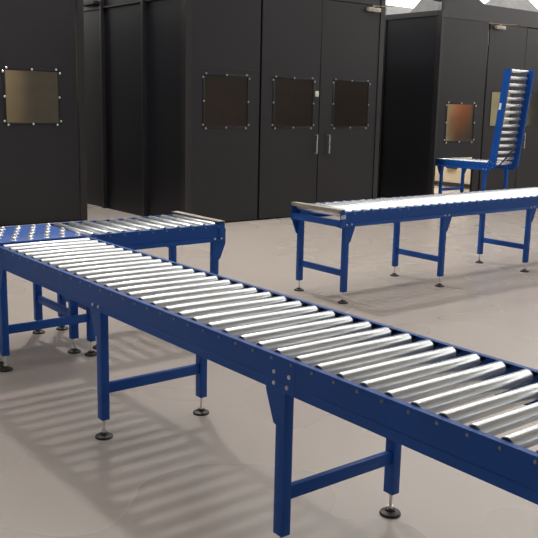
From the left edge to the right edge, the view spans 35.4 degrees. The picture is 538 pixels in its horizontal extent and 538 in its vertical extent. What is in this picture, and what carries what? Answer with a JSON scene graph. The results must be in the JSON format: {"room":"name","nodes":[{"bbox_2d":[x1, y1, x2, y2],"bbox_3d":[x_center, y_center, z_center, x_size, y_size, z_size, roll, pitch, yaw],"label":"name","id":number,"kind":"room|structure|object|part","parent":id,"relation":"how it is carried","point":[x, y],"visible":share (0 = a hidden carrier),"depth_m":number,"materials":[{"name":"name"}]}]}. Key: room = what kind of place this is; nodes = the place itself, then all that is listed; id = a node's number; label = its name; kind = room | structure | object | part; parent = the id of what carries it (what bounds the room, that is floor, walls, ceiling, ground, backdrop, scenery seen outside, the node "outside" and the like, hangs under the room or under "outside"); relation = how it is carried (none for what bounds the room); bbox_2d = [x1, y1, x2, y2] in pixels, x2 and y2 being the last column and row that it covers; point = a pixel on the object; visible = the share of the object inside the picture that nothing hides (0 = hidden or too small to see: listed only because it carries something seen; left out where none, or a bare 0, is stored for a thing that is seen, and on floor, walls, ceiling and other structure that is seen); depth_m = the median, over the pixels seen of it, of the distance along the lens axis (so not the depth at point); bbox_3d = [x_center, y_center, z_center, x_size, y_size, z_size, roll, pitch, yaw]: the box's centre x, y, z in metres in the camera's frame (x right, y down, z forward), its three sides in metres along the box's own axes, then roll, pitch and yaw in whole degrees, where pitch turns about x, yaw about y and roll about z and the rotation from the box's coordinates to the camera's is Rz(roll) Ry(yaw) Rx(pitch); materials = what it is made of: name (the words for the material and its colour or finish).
{"room":"distribution center","nodes":[
{"label":"distribution center","id":0,"kind":"room"},
{"bbox_2d":[0,185,537,537],"bbox_3d":[2.463,-0.065,9.117,29.400,0.100,23.400,-7,14,-38],"label":"floor","id":1,"kind":"structure","parent":0,"point":[166,470],"depth_m":4.31,"materials":[{"name":"grey concrete"}]},
{"bbox_2d":[0,223,86,366],"bbox_3d":[-1.600,0.134,5.391,0.659,0.768,0.644,-7,14,-38],"label":"conveyor","id":2,"kind":"object","parent":1,"relation":"on","point":[17,234],"visible":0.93,"depth_m":5.37,"materials":[{"name":"metal"}]},
{"bbox_3d":[-1.562,0.039,5.765,0.105,0.628,0.042,-7,14,-38],"label":"leg","id":3,"kind":"part","parent":2,"relation":"part of","materials":[{"name":"blue metal"}]},
{"bbox_3d":[-1.572,-0.224,5.337,0.605,0.005,0.566,-7,14,-38],"label":"plate","id":4,"kind":"part","parent":2,"relation":"part of","materials":[{"name":"blue metal"}]},
{"bbox_3d":[-1.393,-0.120,5.122,0.609,0.120,0.036,-7,14,-38],"label":"rail","id":5,"kind":"part","parent":2,"relation":"part of","materials":[{"name":"metal"}]},
{"bbox_3d":[-1.260,0.137,5.301,0.105,0.628,0.042,-7,14,-38],"label":"leg","id":6,"kind":"part","parent":2,"relation":"part of","materials":[{"name":"blue metal"}]},
{"bbox_2d":[0,0,87,226],"bbox_3d":[-5.590,-2.218,10.431,5.680,3.270,3.120,-7,14,-38],"label":"booth","id":7,"kind":"object","parent":1,"relation":"on","point":[43,168],"visible":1,"depth_m":10.66,"materials":[{"name":"metal"}]},
{"bbox_3d":[-4.712,-0.374,9.575,5.540,0.020,0.030,-7,14,-38],"label":"rail","id":8,"kind":"part","parent":7,"relation":"part of","materials":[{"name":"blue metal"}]},
{"bbox_3d":[-2.457,-2.255,10.970,0.090,3.270,0.090,-7,14,-38],"label":"corner post","id":9,"kind":"part","parent":7,"relation":"part of","materials":[{"name":"black metal"}]},
{"bbox_2d":[50,211,225,349],"bbox_3d":[-0.919,0.043,5.918,1.070,0.774,0.644,-7,14,-38],"label":"conveyor","id":10,"kind":"object","parent":1,"relation":"on","point":[179,228],"visible":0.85,"depth_m":5.78,"materials":[{"name":"blue metal"}]},
{"bbox_3d":[-1.426,0.021,5.871,0.105,0.628,0.042,-7,14,-38],"label":"leg","id":11,"kind":"part","parent":10,"relation":"part of","materials":[{"name":"blue metal"}]},
{"bbox_3d":[-1.100,-0.302,6.080,1.055,0.120,0.036,-7,14,-38],"label":"rail","id":12,"kind":"part","parent":10,"relation":"part of","materials":[{"name":"metal"}]},
{"bbox_3d":[-0.738,-0.205,5.630,1.055,0.120,0.036,-7,14,-38],"label":"rail","id":13,"kind":"part","parent":10,"relation":"part of","materials":[{"name":"blue metal"}]},
{"bbox_3d":[-0.756,-0.066,6.390,0.105,0.628,0.042,-7,14,-38],"label":"leg","id":14,"kind":"part","parent":10,"relation":"part of","materials":[{"name":"blue metal"}]},
{"bbox_3d":[-0.367,0.021,5.993,0.105,0.628,0.042,-7,14,-38],"label":"leg","id":15,"kind":"part","parent":10,"relation":"part of","materials":[{"name":"blue metal"}]},
{"bbox_3d":[-0.333,-0.255,5.926,0.052,0.131,0.004,-7,14,-38],"label":"corner plate","id":16,"kind":"part","parent":10,"relation":"part of","materials":[{"name":"blue metal"}]},
{"bbox_2d":[83,0,392,222],"bbox_3d":[-0.966,-2.660,13.203,3.600,3.270,4.424,-7,14,-38],"label":"booth","id":17,"kind":"object","parent":1,"relation":"on","point":[225,110],"visible":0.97,"depth_m":11.60,"materials":[{"name":"metal"}]},
{"bbox_3d":[-2.363,-3.742,12.041,0.032,0.020,4.130,-7,14,-38],"label":"rail","id":18,"kind":"part","parent":17,"relation":"part of","materials":[{"name":"black metal"}]},
{"bbox_3d":[-1.048,-2.167,10.680,0.095,3.270,0.105,-7,14,-38],"label":"corner post","id":19,"kind":"part","parent":17,"relation":"part of","materials":[{"name":"black metal"}]},
{"bbox_3d":[-0.567,-2.235,11.029,1.080,3.250,0.040,-7,14,-38],"label":"wall panel","id":20,"kind":"part","parent":17,"relation":"part of","materials":[{"name":"black metal"}]},
{"bbox_3d":[0.249,-0.754,12.041,3.315,0.030,0.020,-7,14,-38],"label":"rail","id":21,"kind":"part","parent":17,"relation":"part of","materials":[{"name":"black metal"}]},
{"bbox_3d":[0.288,-2.228,11.715,1.040,3.010,0.044,-7,14,-38],"label":"door","id":22,"kind":"part","parent":17,"relation":"part of","materials":[{"name":"black metal"}]},
{"bbox_3d":[0.676,-1.786,12.053,0.022,0.274,0.061,-7,14,-38],"label":"door handle","id":23,"kind":"part","parent":17,"relation":"part of","materials":[{"name":"metal"}]},
{"bbox_3d":[0.864,-1.811,12.199,0.022,0.274,0.061,-7,14,-38],"label":"door handle","id":24,"kind":"part","parent":17,"relation":"part of","materials":[{"name":"metal"}]},
{"bbox_3d":[1.153,-2.340,12.386,1.130,3.010,0.044,-7,14,-38],"label":"door","id":25,"kind":"part","parent":17,"relation":"part of","materials":[{"name":"black metal"}]},
{"bbox_3d":[1.631,-2.515,12.757,0.090,3.270,0.105,-7,14,-38],"label":"corner post","id":26,"kind":"part","parent":17,"relation":"part of","materials":[{"name":"black metal"}]},
{"bbox_2d":[0,236,537,537],"bbox_3d":[0.383,0.658,2.963,0.644,0.760,5.708,-7,14,-38],"label":"conveyor","id":27,"kind":"object","parent":1,"relation":"on","point":[362,372],"visible":1,"depth_m":3.03,"materials":[{"name":"blue metal"}]},
{"bbox_3d":[-1.542,0.207,4.911,0.042,0.628,0.105,-7,14,-38],"label":"leg","id":28,"kind":"part","parent":27,"relation":"part of","materials":[{"name":"blue metal"}]},
{"bbox_3d":[-1.101,0.150,5.252,0.042,0.628,0.105,-7,14,-38],"label":"leg","id":29,"kind":"part","parent":27,"relation":"part of","materials":[{"name":"blue metal"}]},
{"bbox_3d":[-0.801,0.405,3.989,0.042,0.628,0.105,-7,14,-38],"label":"leg","id":30,"kind":"part","parent":27,"relation":"part of","materials":[{"name":"blue metal"}]},
{"bbox_3d":[-0.753,0.141,3.861,0.036,0.120,2.753,-7,14,-38],"label":"rail","id":31,"kind":"part","parent":27,"relation":"part of","materials":[{"name":"metal"}]},
{"bbox_3d":[-0.327,0.356,4.287,0.042,0.628,0.105,-7,14,-38],"label":"leg","id":32,"kind":"part","parent":27,"relation":"part of","materials":[{"name":"blue metal"}]},
{"bbox_3d":[-0.292,0.081,4.218,0.036,0.120,2.753,-7,14,-38],"label":"rail","id":33,"kind":"part","parent":27,"relation":"part of","materials":[{"name":"metal"}]},
{"bbox_3d":[0.033,0.627,2.950,0.042,0.628,0.105,-7,14,-38],"label":"leg","id":34,"kind":"part","parent":27,"relation":"part of","materials":[{"name":"blue metal"}]},
{"bbox_3d":[0.508,0.579,3.249,0.042,0.628,0.105,-7,14,-38],"label":"leg","id":35,"kind":"part","parent":27,"relation":"part of","materials":[{"name":"blue metal"}]},
{"bbox_3d":[1.010,0.611,1.666,0.036,0.120,2.953,-7,14,-38],"label":"rail","id":36,"kind":"part","parent":27,"relation":"part of","materials":[{"name":"blue metal"}]},
{"bbox_3d":[0.564,0.291,3.160,0.003,0.072,0.140,-7,14,-38],"label":"splice plate","id":37,"kind":"part","parent":27,"relation":"part of","materials":[{"name":"metal"}]},
{"bbox_3d":[1.471,0.551,2.023,0.036,0.120,2.953,-7,14,-38],"label":"rail","id":38,"kind":"part","parent":27,"relation":"part of","materials":[{"name":"metal"}]},
{"bbox_2d":[291,187,537,303],"bbox_3d":[2.297,-0.389,8.480,4.902,0.774,0.644,-7,14,-38],"label":"conveyor","id":39,"kind":"object","parent":1,"relation":"on","point":[395,210],"visible":1,"depth_m":7.48,"materials":[{"name":"blue metal"}]},
{"bbox_3d":[0.247,-0.209,7.237,0.105,0.628,0.042,-7,14,-38],"label":"leg","id":40,"kind":"part","parent":39,"relation":"part of","materials":[{"name":"blue metal"}]},
{"bbox_3d":[0.586,-0.388,6.707,0.052,0.131,0.004,-7,14,-38],"label":"corner plate","id":41,"kind":"part","parent":39,"relation":"part of","materials":[{"name":"blue metal"}]},
{"bbox_3d":[0.636,-0.123,6.839,0.105,0.628,0.042,-7,14,-38],"label":"leg","id":42,"kind":"part","parent":39,"relation":"part of","materials":[{"name":"blue metal"}]},
{"bbox_3d":[1.187,-0.332,7.965,0.105,0.628,0.042,-7,14,-38],"label":"leg","id":43,"kind":"part","parent":39,"relation":"part of","materials":[{"name":"blue metal"}]},
{"bbox_3d":[2.123,-0.734,8.648,4.900,0.120,0.036,-7,14,-38],"label":"rail","id":44,"kind":"part","parent":39,"relation":"part of","materials":[{"name":"metal"}]},
{"bbox_3d":[2.485,-0.638,8.197,4.900,0.120,0.036,-7,14,-38],"label":"rail","id":45,"kind":"part","parent":39,"relation":"part of","materials":[{"name":"metal"}]},
{"bbox_3d":[1.577,-0.245,7.568,0.105,0.628,0.042,-7,14,-38],"label":"leg","id":46,"kind":"part","parent":39,"relation":"part of","materials":[{"name":"blue metal"}]},
{"bbox_3d":[2.194,-0.463,8.746,0.105,0.628,0.042,-7,14,-38],"label":"leg","id":47,"kind":"part","parent":39,"relation":"part of","materials":[{"name":"blue metal"}]},
{"bbox_3d":[2.583,-0.376,8.348,0.105,0.628,0.042,-7,14,-38],"label":"leg","id":48,"kind":"part","parent":39,"relation":"part of","materials":[{"name":"blue metal"}]},
{"bbox_2d":[377,0,537,197],"bbox_3d":[3.573,-3.375,16.191,4.755,3.720,3.600,-7,14,-38],"label":"booth","id":49,"kind":"object","parent":1,"relation":"on","point":[445,62],"visible":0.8,"depth_m":14.14,"materials":[{"name":"metal"}]},
{"bbox_3d":[1.950,-2.733,14.557,0.070,3.020,0.080,-7,14,-38],"label":"post","id":50,"kind":"part","parent":49,"relation":"part of","materials":[{"name":"black metal"}]},
{"bbox_2d":[385,5,413,14],"bbox_3d":[2.336,-4.567,15.138,1.540,0.250,0.900,-7,14,-38],"label":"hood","id":51,"kind":"object","parent":49,"relation":"attached to","point":[395,9],"depth_m":14.77,"materials":[{"name":"metal"}]},
{"bbox_2d":[410,0,441,12],"bbox_3d":[2.878,-4.561,14.209,0.820,0.620,0.700,-7,14,-38],"label":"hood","id":52,"kind":"object","parent":49,"relation":"attached to","point":[423,5],"depth_m":14.03,"materials":[{"name":"metal"}]},
{"bbox_3d":[2.690,-2.572,13.612,0.050,3.100,0.100,-7,14,-38],"label":"corner post","id":53,"kind":"part","parent":49,"relation":"part of","materials":[{"name":"black metal"}]},
{"bbox_3d":[3.805,-1.698,16.997,0.050,0.070,3.000,-7,14,-38],"label":"skirting","id":54,"kind":"part","parent":49,"relation":"part of","materials":[{"name":"black plastic"}]},
{"bbox_3d":[3.173,-2.584,13.985,1.155,3.000,0.040,-7,14,-38],"label":"wall panel","id":55,"kind":"part","parent":49,"relation":"part of","materials":[{"name":"black metal"}]},
{"bbox_3d":[4.059,-2.699,14.672,1.020,2.960,0.040,-7,14,-38],"label":"door","id":56,"kind":"part","parent":49,"relation":"part of","materials":[{"name":"black metal"}]},
{"bbox_2d":[485,0,537,11],"bbox_3d":[4.388,-4.756,15.347,1.420,0.650,1.050,-7,14,-38],"label":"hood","id":57,"kind":"object","parent":49,"relation":"attached to","point":[527,5],"depth_m":15.11,"materials":[{"name":"metal"}]},
{"bbox_3d":[3.546,-4.570,16.070,4.700,0.050,3.360,-7,14,-38],"label":"roof panel","id":58,"kind":"part","parent":49,"relation":"part of","materials":[{"name":"black metal"}]},
{"bbox_3d":[4.871,-2.805,15.301,1.015,2.960,0.040,-7,14,-38],"label":"door","id":59,"kind":"part","parent":49,"relation":"part of","materials":[{"name":"black metal"}]},
{"bbox_2d":[436,68,534,193],"bbox_3d":[3.161,-2.182,14.022,0.644,2.196,2.319,-7,14,-38],"label":"conveyor","id":60,"kind":"object","parent":1,"relation":"on","point":[493,162],"visible":0.66,"depth_m":13.30,"materials":[{"name":"blue metal"}]},
{"bbox_3d":[2.853,-1.494,14.075,0.042,0.628,0.105,-7,14,-38],"label":"leg","id":61,"kind":"part","parent":60,"relation":"part of","materials":[{"name":"blue metal"}]},
{"bbox_3d":[2.848,-1.771,14.014,0.036,0.120,2.080,-7,14,-38],"label":"rail","id":62,"kind":"part","parent":60,"relation":"part of","materials":[{"name":"metal"}]},
{"bbox_3d":[3.328,-1.542,14.374,0.042,0.628,0.105,-7,14,-38],"label":"leg","id":63,"kind":"part","parent":60,"relation":"part of","materials":[{"name":"blue metal"}]},
{"bbox_3d":[3.431,-1.340,13.356,0.042,0.628,0.105,-7,14,-38],"label":"leg","id":64,"kind":"part","parent":60,"relation":"part of","materials":[{"name":"blue metal"}]},
{"bbox_3d":[3.309,-1.831,14.371,0.036,0.120,2.080,-7,14,-38],"label":"rail","id":65,"kind":"part","parent":60,"relation":"part of","materials":[{"name":"blue metal"}]},
{"bbox_3d":[3.837,-1.406,13.739,0.042,0.628,0.105,-7,14,-38],"label":"leg","id":66,"kind":"part","parent":60,"relation":"part of","materials":[{"name":"blue metal"}]},
{"bbox_3d":[-4.616,-5.848,17.277,29.000,7.800,0.200,-7,14,-38],"label":"wall","id":67,"kind":"structure","parent":0,"visible":0},
{"bbox_2d":[386,0,488,7],"bbox_3d":[-4.560,-6.968,17.017,29.080,3.780,0.140,-7,14,-38],"label":"window","id":68,"kind":"structure","parent":67,"relation":"in","point":[401,3],"depth_m":23.68,"materials":[{"name":"white"}]},
{"bbox_3d":[14.027,-5.432,17.255,0.200,7.800,23.000,-7,14,-38],"label":"wall","id":69,"kind":"structure","parent":0,"visible":0},
{"bbox_2d":[529,0,537,8],"bbox_3d":[14.013,-6.555,17.003,0.140,3.780,23.080,-7,14,-38],"label":"window","id":70,"kind":"structure","parent":69,"relation":"in","point":[534,2],"depth_m":24.80,"materials":[{"name":"white"}]}
]}

